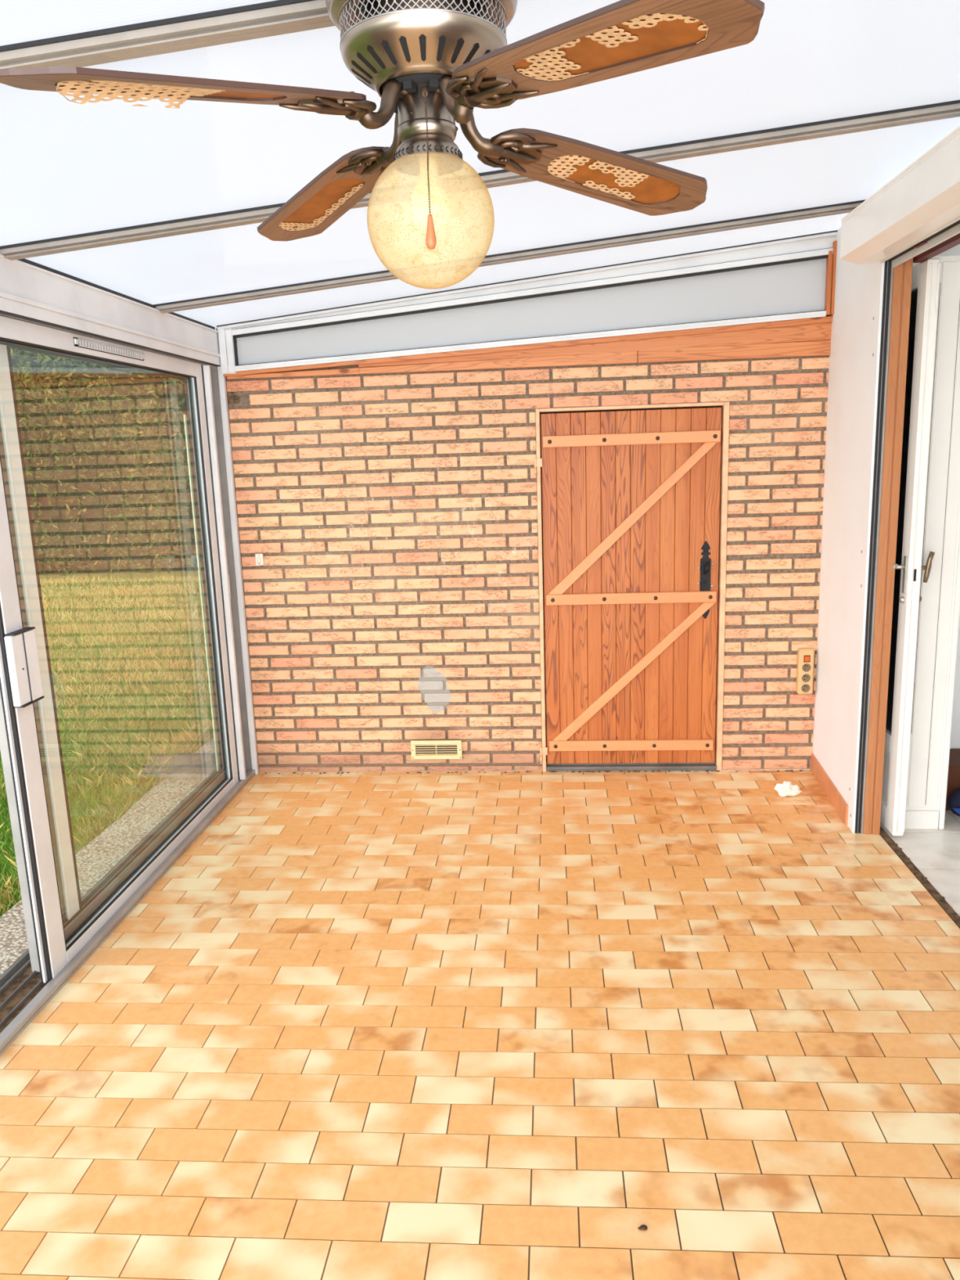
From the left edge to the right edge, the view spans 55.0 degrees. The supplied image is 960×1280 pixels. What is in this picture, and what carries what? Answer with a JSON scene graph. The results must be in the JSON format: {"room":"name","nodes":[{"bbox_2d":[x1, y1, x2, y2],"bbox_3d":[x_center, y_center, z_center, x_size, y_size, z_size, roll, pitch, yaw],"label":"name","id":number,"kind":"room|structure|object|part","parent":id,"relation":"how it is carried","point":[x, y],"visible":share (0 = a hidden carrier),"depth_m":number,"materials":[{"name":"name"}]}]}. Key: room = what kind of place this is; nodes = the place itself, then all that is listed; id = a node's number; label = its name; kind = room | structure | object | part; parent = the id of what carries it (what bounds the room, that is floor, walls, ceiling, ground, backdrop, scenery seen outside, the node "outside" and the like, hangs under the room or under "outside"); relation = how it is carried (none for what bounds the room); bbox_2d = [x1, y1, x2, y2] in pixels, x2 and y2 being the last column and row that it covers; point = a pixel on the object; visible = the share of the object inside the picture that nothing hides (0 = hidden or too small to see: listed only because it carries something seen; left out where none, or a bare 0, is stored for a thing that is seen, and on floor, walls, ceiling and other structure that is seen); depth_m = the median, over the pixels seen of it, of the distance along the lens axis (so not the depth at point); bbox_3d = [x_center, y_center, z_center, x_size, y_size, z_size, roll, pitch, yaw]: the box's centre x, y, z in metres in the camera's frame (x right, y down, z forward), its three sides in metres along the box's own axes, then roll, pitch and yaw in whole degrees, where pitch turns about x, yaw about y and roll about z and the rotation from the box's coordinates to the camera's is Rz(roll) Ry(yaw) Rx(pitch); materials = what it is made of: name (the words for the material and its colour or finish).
{"room":"sunroom","nodes":[
{"label":"sunroom","id":0,"kind":"room"},
{"bbox_2d":[0,570,217,916],"bbox_3d":[-18.722,-3.249,27.869,38.260,0.295,70.000,-1,12,5],"label":"grass","id":1,"kind":"structure","parent":0,"point":[129,575],"depth_m":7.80,"materials":[{"name":"green plant"}]},
{"bbox_2d":[9,347,201,575],"bbox_3d":[-3.894,-3.433,14.290,30.000,4.677,2.612,-1,12,5],"label":"hedge","id":2,"kind":"object","parent":1,"relation":"on","point":[104,450],"visible":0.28,"depth_m":14.10,"materials":[{"name":"green plant"}]},
{"bbox_2d":[0,733,218,975],"bbox_3d":[-1.574,0.992,3.616,0.331,0.065,9.500,-1,12,5],"label":"garden path","id":3,"kind":"object","parent":1,"relation":"on","point":[104,852],"visible":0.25,"depth_m":3.99,"materials":[{"name":"grey gravel"}]},
{"bbox_2d":[140,752,220,785],"bbox_3d":[-1.578,0.695,4.953,0.494,0.070,0.369,-1,12,5],"label":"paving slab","id":4,"kind":"object","parent":3,"relation":"on","point":[196,766],"visible":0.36,"depth_m":4.89,"materials":[{"name":"grey concrete"}]},
{"bbox_2d":[0,315,238,982],"bbox_3d":[-1.278,-0.092,3.451,0.058,1.962,1.738,-1,12,5],"label":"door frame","id":5,"kind":"structure","parent":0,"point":[20,684],"depth_m":2.81,"materials":[{"name":"white metal"}]},
{"bbox_3d":[-1.322,0.079,2.672,0.023,0.205,0.120,-1,12,5],"label":"pull handle","id":6,"kind":"part","parent":5,"relation":"part of","materials":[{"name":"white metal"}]},
{"bbox_2d":[73,337,144,360],"bbox_3d":[-1.302,-1.026,3.260,0.006,0.028,0.524,-1,12,5],"label":"vent","id":7,"kind":"object","parent":5,"relation":"attached to","point":[91,346],"depth_m":3.22,"materials":[{"name":"white metal"}]},
{"bbox_2d":[0,341,226,972],"bbox_3d":[-1.347,-0.103,3.516,0.033,1.962,1.738,-1,12,5],"label":"door","id":8,"kind":"structure","parent":5,"relation":"in","point":[75,913],"depth_m":2.97,"materials":[{"name":"grey metal"}]},
{"bbox_2d":[0,769,959,1279],"bbox_3d":[1.256,1.098,2.280,5.160,0.030,5.129,-1,12,5],"label":"floor","id":9,"kind":"structure","parent":0,"point":[489,1025],"depth_m":2.45,"materials":[{"name":"tile"}]},
{"bbox_2d":[265,769,802,773],"bbox_3d":[0.233,0.650,4.544,2.650,0.006,0.019,-1,12,5],"label":"debris","id":10,"kind":"object","parent":9,"relation":"on","point":[785,770],"visible":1,"depth_m":4.52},
{"bbox_2d":[637,1224,647,1230],"bbox_3d":[0.331,1.194,1.873,0.020,0.007,0.013,-1,12,5],"label":"pebble","id":11,"kind":"object","parent":9,"relation":"on","point":[642,1227],"visible":1,"depth_m":1.87,"materials":[{"name":"brown stone"}]},
{"bbox_2d":[773,781,801,796],"bbox_3d":[1.387,0.663,4.139,0.098,0.064,0.089,-9,14,-32],"label":"crumpled tissue","id":12,"kind":"object","parent":9,"relation":"on","point":[786,788],"visible":1,"depth_m":4.12,"materials":[{"name":"white paper"}]},
{"bbox_2d":[880,826,959,927],"bbox_3d":[1.477,1.171,1.831,0.026,0.013,4.200,-1,12,5],"label":"threshold","id":13,"kind":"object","parent":9,"relation":"on","point":[914,869],"depth_m":3.33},
{"bbox_2d":[894,843,959,917],"bbox_3d":[1.571,0.908,3.063,0.038,0.007,1.108,-1,12,5],"label":"crumbs","id":14,"kind":"object","parent":13,"relation":"on","point":[896,844],"visible":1,"depth_m":3.27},
{"bbox_2d":[945,748,959,809],"bbox_3d":[2.167,0.600,3.987,0.400,0.200,0.235,-1,12,5],"label":"cardboard box","id":15,"kind":"object","parent":9,"relation":"on","point":[953,775],"visible":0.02,"depth_m":3.89,"materials":[{"name":"brown cardboard"}]},
{"bbox_2d":[947,790,959,816],"bbox_3d":[2.045,0.671,3.792,0.249,0.144,0.173,-1,12,5],"label":"plastic bag","id":16,"kind":"object","parent":9,"relation":"on","point":[953,802],"visible":1,"depth_m":3.80,"materials":[{"name":"blue plastic"}]},
{"bbox_2d":[0,0,959,329],"bbox_3d":[-0.081,-1.110,1.772,3.010,0.337,5.002,-1,12,5],"label":"ceiling","id":17,"kind":"structure","parent":0,"point":[789,130],"depth_m":2.26,"materials":[{"name":"white"}]},
{"bbox_3d":[-0.143,-0.932,0.957,3.060,0.301,1.042,-1,12,2],"label":"roof panel","id":18,"kind":"part","parent":17,"relation":"part of","materials":[{"name":"white plastic"}]},
{"bbox_2d":[0,0,764,288],"bbox_3d":[-0.060,-0.748,1.256,0.792,0.498,0.861,0,12,8],"label":"ceiling fan","id":19,"kind":"object","parent":17,"relation":"hanging from","point":[429,63],"visible":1,"depth_m":1.20,"materials":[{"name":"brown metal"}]},
{"bbox_3d":[-0.322,-0.634,1.064,0.455,0.006,0.127,-24,32,-39],"label":"fan blade","id":20,"kind":"part","parent":19,"relation":"part of","materials":[{"name":"brown wood"}]},
{"bbox_3d":[-0.260,-0.745,1.559,0.127,0.007,0.418,-14,10,-33],"label":"fan blade","id":21,"kind":"part","parent":19,"relation":"part of","materials":[{"name":"brown wood"}]},
{"bbox_3d":[-0.167,-0.713,1.203,0.088,0.073,0.175,10,16,44],"label":"blade arm","id":22,"kind":"part","parent":19,"relation":"part of","materials":[{"name":"brown metal"}]},
{"bbox_3d":[-0.143,-0.751,1.386,0.089,0.073,0.168,-10,14,-34],"label":"blade arm","id":23,"kind":"part","parent":19,"relation":"part of","materials":[{"name":"brown metal"}]},
{"bbox_2d":[420,85,428,97],"bbox_3d":[-0.074,-0.740,1.245,0.011,0.015,0.004,-1,12,5],"label":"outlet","id":24,"kind":"object","parent":19,"relation":"attached to","point":[424,89],"depth_m":1.24,"materials":[{"name":"brown metal"}]},
{"bbox_3d":[-0.070,-0.651,1.232,0.004,0.169,0.054,-2,12,-2],"label":"pull chain","id":25,"kind":"part","parent":19,"relation":"part of","materials":[{"name":"brown metal"}]},
{"bbox_3d":[-0.071,-0.629,1.308,0.060,0.101,0.060,-1,12,5],"label":"light bulb","id":26,"kind":"part","parent":19,"relation":"part of","materials":[{"name":"white"}]},
{"bbox_3d":[-0.070,-0.592,1.316,0.181,0.171,0.181,-1,12,5],"label":"lamp shade","id":27,"kind":"part","parent":19,"relation":"part of","materials":[{"name":"beige glass"}]},
{"bbox_3d":[-0.066,-0.543,1.227,0.014,0.044,0.014,-1,12,5],"label":"pull knob","id":28,"kind":"part","parent":19,"relation":"part of","materials":[{"name":"orange wood"}]},
{"bbox_3d":[-0.008,-0.714,1.186,0.088,0.073,0.168,-10,14,-34],"label":"blade arm","id":29,"kind":"part","parent":19,"relation":"part of","materials":[{"name":"brown metal"}]},
{"bbox_3d":[0.026,-0.747,1.350,0.161,0.079,0.087,-10,14,-34],"label":"blade arm","id":30,"kind":"part","parent":19,"relation":"part of","materials":[{"name":"brown metal"}]},
{"bbox_3d":[0.197,-0.741,1.469,0.432,0.006,0.127,-3,-2,-34],"label":"fan blade","id":31,"kind":"part","parent":19,"relation":"part of","materials":[{"name":"brown wood"}]},
{"bbox_3d":[0.117,-0.645,1.014,0.127,0.006,0.470,0,17,-35],"label":"fan blade","id":32,"kind":"part","parent":19,"relation":"part of","materials":[{"name":"brown wood"}]},
{"bbox_3d":[0.014,-1.358,3.006,3.060,0.301,1.039,-1,12,2],"label":"roof panel","id":33,"kind":"part","parent":17,"relation":"part of","materials":[{"name":"white plastic"}]},
{"bbox_3d":[0.078,-1.530,3.833,3.010,0.301,0.785,-1,12,5],"label":"roof panel","id":34,"kind":"part","parent":17,"relation":"part of","materials":[{"name":"white plastic"}]},
{"bbox_2d":[216,315,829,773],"bbox_3d":[0.222,-0.535,4.361,2.820,2.440,0.104,-1,12,5],"label":"wall","id":35,"kind":"structure","parent":0,"point":[393,601],"depth_m":4.36,"materials":[{"name":"brick"}]},
{"bbox_2d":[0,253,221,366],"bbox_3d":[-1.450,-0.863,1.927,0.168,0.171,4.773,-1,12,5],"label":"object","id":36,"kind":"structure","parent":35,"relation":"attached to","point":[31,291],"depth_m":3.08,"materials":[{"name":"white metal"}]},
{"bbox_2d":[0,767,255,1056],"bbox_3d":[-1.407,1.157,2.344,0.200,0.062,4.773,-1,12,5],"label":"trim","id":37,"kind":"structure","parent":35,"relation":"attached to","point":[24,995],"depth_m":2.90,"materials":[{"name":"grey metal"}]},
{"bbox_2d":[201,364,258,779],"bbox_3d":[-1.221,-0.280,4.387,0.130,1.982,0.173,-1,12,5],"label":"trim","id":38,"kind":"structure","parent":35,"relation":"attached to","point":[214,381],"depth_m":4.39,"materials":[{"name":"white metal"}]},
{"bbox_2d":[254,553,263,565],"bbox_3d":[-1.060,-0.386,4.430,0.038,0.057,0.018,-1,12,5],"label":"light switch","id":39,"kind":"object","parent":35,"relation":"attached to","point":[259,557],"visible":1,"depth_m":4.42,"materials":[{"name":"white plastic"}]},
{"bbox_2d":[410,740,462,759],"bbox_3d":[-0.215,0.543,4.560,0.252,0.096,0.013,-1,12,5],"label":"air vent","id":40,"kind":"object","parent":35,"relation":"in","point":[420,749],"visible":1,"depth_m":4.56,"materials":[{"name":"beige plastic"}]},
{"bbox_2d":[216,230,837,373],"bbox_3d":[0.168,-1.487,4.102,2.735,0.483,0.070,-1,12,5],"label":"window","id":41,"kind":"structure","parent":35,"relation":"in","point":[783,279],"depth_m":4.09,"materials":[{"name":"white metal"}]},
{"bbox_2d":[222,315,832,379],"bbox_3d":[0.174,-1.309,4.146,2.735,0.162,0.036,-1,12,5],"label":"trim","id":42,"kind":"structure","parent":35,"relation":"attached to","point":[804,337],"depth_m":4.11,"materials":[{"name":"brown wood"}]},
{"bbox_2d":[533,405,722,764],"bbox_3d":[0.696,-0.218,4.346,0.854,1.694,0.086,-1,12,5],"label":"door","id":43,"kind":"structure","parent":35,"relation":"in","point":[630,498],"depth_m":4.33,"materials":[{"name":"brown wood"}]},
{"bbox_3d":[1.053,-0.279,4.310,0.048,0.369,0.006,-1,12,5],"label":"lock plate","id":44,"kind":"part","parent":43,"relation":"part of","materials":[{"name":"black metal"}]},
{"bbox_3d":[1.044,-0.332,4.274,0.025,0.065,0.046,-6,12,-19],"label":"handle","id":45,"kind":"part","parent":43,"relation":"part of","materials":[{"name":"black metal"}]},
{"bbox_2d":[546,761,716,771],"bbox_3d":[0.740,0.619,4.536,0.825,0.036,0.072,-1,12,5],"label":"trim","id":46,"kind":"structure","parent":35,"relation":"attached to","point":[644,766],"depth_m":4.51,"materials":[{"name":"metal"}]},
{"bbox_2d":[535,401,729,771],"bbox_3d":[0.715,-0.214,4.362,0.868,1.738,0.058,-1,12,5],"label":"trim","id":47,"kind":"structure","parent":35,"relation":"attached to","point":[726,405],"depth_m":4.29,"materials":[{"name":"brown wood"}]},
{"bbox_2d":[795,647,814,694],"bbox_3d":[1.526,0.147,4.325,0.070,0.218,0.050,-1,12,5],"label":"power strip","id":48,"kind":"object","parent":35,"relation":"attached to","point":[805,658],"visible":1,"depth_m":4.31,"materials":[{"name":"beige plastic"}]},
{"bbox_2d":[801,684,809,692],"bbox_3d":[1.527,0.226,4.321,0.040,0.040,0.001,-1,12,5],"label":"socket","id":49,"kind":"object","parent":48,"relation":"attached to","point":[805,687],"depth_m":4.32,"materials":[{"name":"brown plastic"}]},
{"bbox_2d":[801,674,810,682],"bbox_3d":[1.525,0.178,4.311,0.040,0.040,0.001,-1,12,5],"label":"socket","id":50,"kind":"object","parent":48,"relation":"attached to","point":[805,677],"depth_m":4.31,"materials":[{"name":"brown plastic"}]},
{"bbox_2d":[802,663,810,671],"bbox_3d":[1.524,0.129,4.301,0.040,0.040,0.001,-1,12,5],"label":"socket","id":51,"kind":"object","parent":48,"relation":"attached to","point":[806,667],"depth_m":4.30,"materials":[{"name":"brown plastic"}]},
{"bbox_2d":[813,226,884,832],"bbox_3d":[1.393,-0.109,1.870,0.105,2.510,4.783,-1,12,5],"label":"wall","id":52,"kind":"structure","parent":0,"point":[856,324],"depth_m":3.78,"materials":[{"name":"white paint"}]},
{"bbox_2d":[810,753,848,825],"bbox_3d":[1.553,0.653,4.114,0.010,0.086,0.670,0,12,8],"label":"baseboard","id":53,"kind":"structure","parent":52,"relation":"attached to","point":[840,805],"depth_m":4.06,"materials":[{"name":"ceramic"}]},
{"bbox_2d":[854,260,893,833],"bbox_3d":[1.492,-0.287,3.504,0.028,2.175,0.020,-1,12,5],"label":"trim","id":54,"kind":"structure","parent":52,"relation":"attached to","point":[888,269],"depth_m":3.48,"materials":[{"name":"grey metal"}]},
{"bbox_2d":[862,257,913,834],"bbox_3d":[1.538,-0.292,3.495,0.063,2.185,0.032,-1,12,5],"label":"trim","id":55,"kind":"structure","parent":52,"relation":"attached to","point":[903,273],"depth_m":3.46,"materials":[{"name":"brown wood"}]},
{"bbox_2d":[840,125,959,267],"bbox_3d":[1.231,-1.006,1.323,0.184,0.177,4.054,-1,12,5],"label":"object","id":56,"kind":"object","parent":52,"relation":"attached to","point":[917,210],"visible":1,"depth_m":2.78,"materials":[{"name":"white paint"}]},
{"bbox_3d":[1.299,-0.945,1.318,0.048,0.055,4.030,-1,12,5],"label":"slat rail","id":57,"kind":"part","parent":56,"relation":"part of","materials":[{"name":"white metal"}]},
{"bbox_2d":[880,257,941,835],"bbox_3d":[1.641,-0.329,3.679,0.150,2.153,0.520,-1,12,5],"label":"door","id":58,"kind":"structure","parent":52,"relation":"in","point":[908,566],"depth_m":3.46,"materials":[{"name":"white paint"}]},
{"bbox_3d":[1.571,-0.231,3.502,0.046,0.178,0.100,-9,13,-30],"label":"handle","id":59,"kind":"part","parent":58,"relation":"part of","materials":[{"name":"metal"}]},
{"bbox_3d":[1.634,-0.482,3.663,0.008,1.685,0.370,-1,12,5],"label":"glass pane","id":60,"kind":"part","parent":58,"relation":"part of","materials":[{"name":"black"}]},
{"bbox_3d":[1.670,-0.237,3.466,0.063,0.193,0.029,-1,12,5],"label":"handle","id":61,"kind":"part","parent":58,"relation":"part of","materials":[{"name":"brown metal"}]},
{"bbox_2d":[904,255,959,829],"bbox_3d":[1.749,-0.309,3.532,0.188,2.190,0.042,-1,12,5],"label":"door","id":62,"kind":"structure","parent":52,"relation":"in","point":[939,609],"depth_m":3.54,"materials":[{"name":"white paint"}]},
{"bbox_2d":[912,233,959,262],"bbox_3d":[1.421,-0.956,1.312,0.068,0.040,4.040,-1,12,5],"label":"trim","id":63,"kind":"structure","parent":52,"relation":"attached to","point":[953,241],"depth_m":3.08,"materials":[{"name":"brown wood"}]},
{"bbox_2d":[912,244,959,748],"bbox_3d":[2.823,-0.563,3.877,2.438,2.520,0.100,-1,12,5],"label":"wall","id":64,"kind":"structure","parent":0,"point":[955,251],"depth_m":4.05,"materials":[{"name":"white paint"}]}
]}

